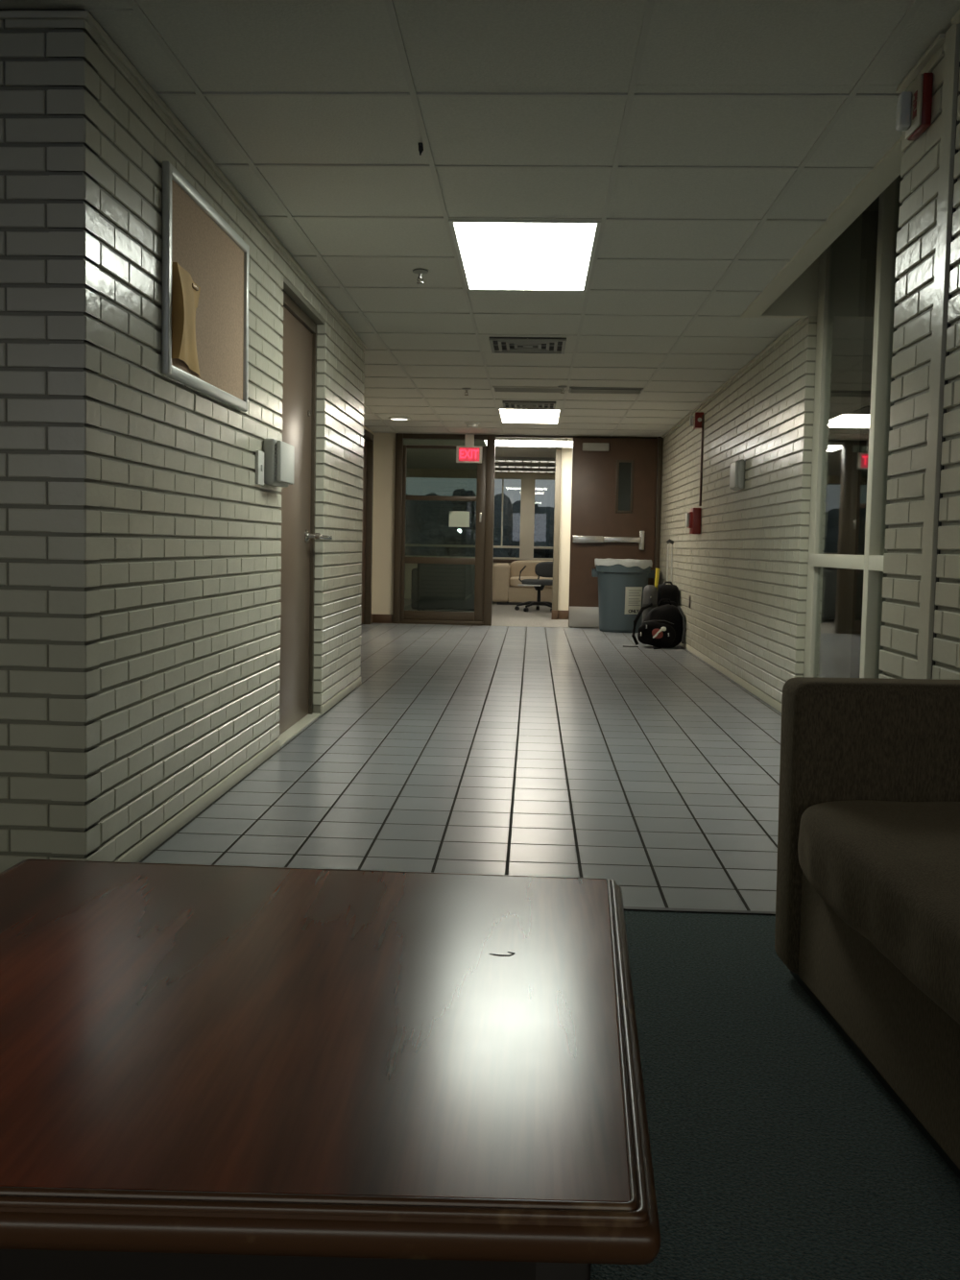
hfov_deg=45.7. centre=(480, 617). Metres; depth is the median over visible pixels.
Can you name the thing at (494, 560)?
trim
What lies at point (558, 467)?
trim
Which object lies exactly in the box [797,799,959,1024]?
seat cushion
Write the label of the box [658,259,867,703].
wall
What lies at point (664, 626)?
backpack
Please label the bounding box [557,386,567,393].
sprinkler
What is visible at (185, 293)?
envelope
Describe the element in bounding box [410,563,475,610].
window pane
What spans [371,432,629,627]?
wall
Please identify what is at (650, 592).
bag
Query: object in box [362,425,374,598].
wall
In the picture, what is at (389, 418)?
recessed light
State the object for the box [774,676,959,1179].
sofa
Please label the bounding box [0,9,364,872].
wall
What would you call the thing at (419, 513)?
hedge
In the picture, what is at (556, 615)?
baseboard
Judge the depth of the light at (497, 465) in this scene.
17.42 m
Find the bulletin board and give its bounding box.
[161,160,249,411]
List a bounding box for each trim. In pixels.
[0,8,959,437]
[492,558,553,562]
[552,447,561,610]
[623,906,775,915]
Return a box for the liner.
[594,557,652,569]
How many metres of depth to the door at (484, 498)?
13.15 m
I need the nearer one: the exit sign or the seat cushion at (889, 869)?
the seat cushion at (889, 869)
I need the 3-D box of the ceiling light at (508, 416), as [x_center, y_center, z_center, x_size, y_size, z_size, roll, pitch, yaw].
[0.486,-2.013,11.113,0.596,0.104,1.203,1,4,3]
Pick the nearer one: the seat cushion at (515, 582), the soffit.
the soffit
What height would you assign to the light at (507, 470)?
0.050 m
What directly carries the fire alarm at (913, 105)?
attached to the wall pier
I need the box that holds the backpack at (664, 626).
[623,599,685,649]
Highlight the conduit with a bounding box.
[699,414,704,506]
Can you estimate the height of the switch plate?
0.135 m
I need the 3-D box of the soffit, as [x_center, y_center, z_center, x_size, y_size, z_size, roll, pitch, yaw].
[1.656,-1.892,4.606,0.617,0.734,3.095,1,4,3]
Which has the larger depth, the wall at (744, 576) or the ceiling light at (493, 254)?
the wall at (744, 576)
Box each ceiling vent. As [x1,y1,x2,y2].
[479,335,577,354]
[492,386,564,392]
[495,399,563,410]
[568,386,643,393]
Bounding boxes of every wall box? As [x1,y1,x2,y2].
[263,438,294,487]
[729,458,745,490]
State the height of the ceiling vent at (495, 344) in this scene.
0.046 m
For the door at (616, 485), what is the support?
in the wall at (384, 462)
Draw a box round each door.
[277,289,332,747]
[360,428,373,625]
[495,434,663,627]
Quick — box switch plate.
[255,450,264,485]
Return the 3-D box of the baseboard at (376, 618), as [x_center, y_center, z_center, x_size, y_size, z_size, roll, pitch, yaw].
[-1.140,0.016,13.179,0.255,0.100,0.200,1,4,3]
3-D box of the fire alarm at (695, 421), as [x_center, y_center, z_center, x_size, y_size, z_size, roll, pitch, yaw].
[1.876,-1.708,9.871,0.109,0.130,0.121,1,4,3]
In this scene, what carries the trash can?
on the floor
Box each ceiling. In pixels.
[0,0,959,436]
[403,433,568,469]
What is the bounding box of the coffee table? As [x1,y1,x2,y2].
[0,858,661,1279]
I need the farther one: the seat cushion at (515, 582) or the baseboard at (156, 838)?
the seat cushion at (515, 582)
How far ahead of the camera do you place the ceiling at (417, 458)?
15.74 m
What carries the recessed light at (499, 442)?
in the ceiling at (417, 458)
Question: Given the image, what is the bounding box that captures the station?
[685,507,701,533]
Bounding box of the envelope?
[171,262,200,376]
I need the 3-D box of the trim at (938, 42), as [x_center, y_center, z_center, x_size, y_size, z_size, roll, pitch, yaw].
[0.225,-1.752,7.806,3.582,0.016,10.761,2,4,10]
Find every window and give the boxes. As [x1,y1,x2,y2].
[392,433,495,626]
[405,475,521,559]
[533,478,555,559]
[803,174,900,677]
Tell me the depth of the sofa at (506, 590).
17.86 m
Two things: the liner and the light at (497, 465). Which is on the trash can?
the liner
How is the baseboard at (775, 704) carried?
attached to the wall at (744, 576)
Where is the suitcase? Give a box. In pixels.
[657,538,678,606]
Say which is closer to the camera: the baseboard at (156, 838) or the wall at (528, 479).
the baseboard at (156, 838)
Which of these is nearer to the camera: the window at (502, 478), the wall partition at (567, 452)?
the wall partition at (567, 452)
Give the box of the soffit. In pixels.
[740,136,904,317]
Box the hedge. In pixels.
[405,492,554,557]
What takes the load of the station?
attached to the wall at (744, 576)
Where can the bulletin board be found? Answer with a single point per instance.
(195, 236)
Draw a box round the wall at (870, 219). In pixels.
[849,177,901,677]
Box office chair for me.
[514,561,553,612]
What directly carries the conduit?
attached to the wall at (744, 576)
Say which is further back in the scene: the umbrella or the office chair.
the office chair
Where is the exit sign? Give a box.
[456,434,483,463]
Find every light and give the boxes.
[387,416,410,420]
[448,219,602,290]
[483,437,573,447]
[494,462,555,468]
[494,467,555,472]
[495,457,555,462]
[497,408,561,423]
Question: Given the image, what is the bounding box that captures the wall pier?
[878,24,959,679]
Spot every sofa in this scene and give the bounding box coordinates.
[492,559,553,605]
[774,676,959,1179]
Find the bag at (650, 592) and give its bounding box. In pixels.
[642,584,657,644]
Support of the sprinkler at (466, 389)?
attached to the ceiling at (709, 141)
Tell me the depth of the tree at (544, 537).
29.39 m
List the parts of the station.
pull handle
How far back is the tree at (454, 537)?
24.89 m
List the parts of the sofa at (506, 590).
arm, backrest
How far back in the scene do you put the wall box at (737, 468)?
7.84 m
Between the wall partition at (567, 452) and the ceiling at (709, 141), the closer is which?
the ceiling at (709, 141)
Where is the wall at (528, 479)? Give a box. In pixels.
[404,468,555,598]
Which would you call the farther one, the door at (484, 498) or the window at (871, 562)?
the door at (484, 498)
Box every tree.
[442,488,476,556]
[507,525,554,557]
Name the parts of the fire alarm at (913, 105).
plate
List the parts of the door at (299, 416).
frame, lever handle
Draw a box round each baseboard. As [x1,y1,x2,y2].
[115,676,361,862]
[371,614,392,623]
[551,609,568,619]
[679,642,781,712]
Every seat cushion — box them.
[509,576,553,588]
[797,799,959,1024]
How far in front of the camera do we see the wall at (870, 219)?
6.74 m
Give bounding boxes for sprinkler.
[412,268,428,283]
[461,387,471,395]
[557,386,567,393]
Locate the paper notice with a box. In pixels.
[449,510,469,527]
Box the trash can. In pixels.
[591,563,654,632]
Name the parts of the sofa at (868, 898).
arm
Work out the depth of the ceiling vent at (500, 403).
10.16 m
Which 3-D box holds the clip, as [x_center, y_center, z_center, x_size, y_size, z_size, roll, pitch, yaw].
[-0.188,-1.485,3.613,0.016,0.037,0.022,1,4,3]
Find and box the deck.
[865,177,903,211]
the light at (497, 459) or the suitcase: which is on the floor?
the suitcase
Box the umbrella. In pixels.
[654,568,660,590]
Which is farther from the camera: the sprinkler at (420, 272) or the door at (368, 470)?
the door at (368, 470)
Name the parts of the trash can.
handle, handle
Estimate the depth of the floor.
3.45 m
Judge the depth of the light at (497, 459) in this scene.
16.23 m
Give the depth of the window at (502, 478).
19.18 m
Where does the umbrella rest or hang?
on the floor
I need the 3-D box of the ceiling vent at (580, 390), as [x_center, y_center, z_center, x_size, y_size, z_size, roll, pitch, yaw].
[1.012,-1.830,9.191,0.586,0.020,0.270,1,4,3]
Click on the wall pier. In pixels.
(920, 634)
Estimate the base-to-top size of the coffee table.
0.451 m
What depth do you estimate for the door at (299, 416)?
5.68 m
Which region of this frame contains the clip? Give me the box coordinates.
[418,142,423,155]
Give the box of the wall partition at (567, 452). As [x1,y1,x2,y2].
[557,447,572,610]
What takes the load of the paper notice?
attached to the door at (484, 498)
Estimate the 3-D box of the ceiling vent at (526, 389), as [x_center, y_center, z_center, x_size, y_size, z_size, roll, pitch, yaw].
[0.394,-1.847,9.224,0.580,0.015,0.260,1,4,3]
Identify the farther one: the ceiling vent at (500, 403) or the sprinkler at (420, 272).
the ceiling vent at (500, 403)
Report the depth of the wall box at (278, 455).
4.66 m
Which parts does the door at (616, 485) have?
kick plate, vision pane, vision frame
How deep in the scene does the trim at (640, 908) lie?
2.91 m
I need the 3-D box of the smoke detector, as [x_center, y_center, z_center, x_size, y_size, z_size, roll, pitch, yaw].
[-0.082,-1.997,11.815,0.150,0.053,0.150,1,4,3]
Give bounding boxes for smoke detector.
[464,421,479,427]
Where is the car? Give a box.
[405,522,476,555]
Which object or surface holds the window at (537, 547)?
in the wall at (528, 479)
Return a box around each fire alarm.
[689,411,703,429]
[895,72,933,140]
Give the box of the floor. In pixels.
[138,598,959,1279]

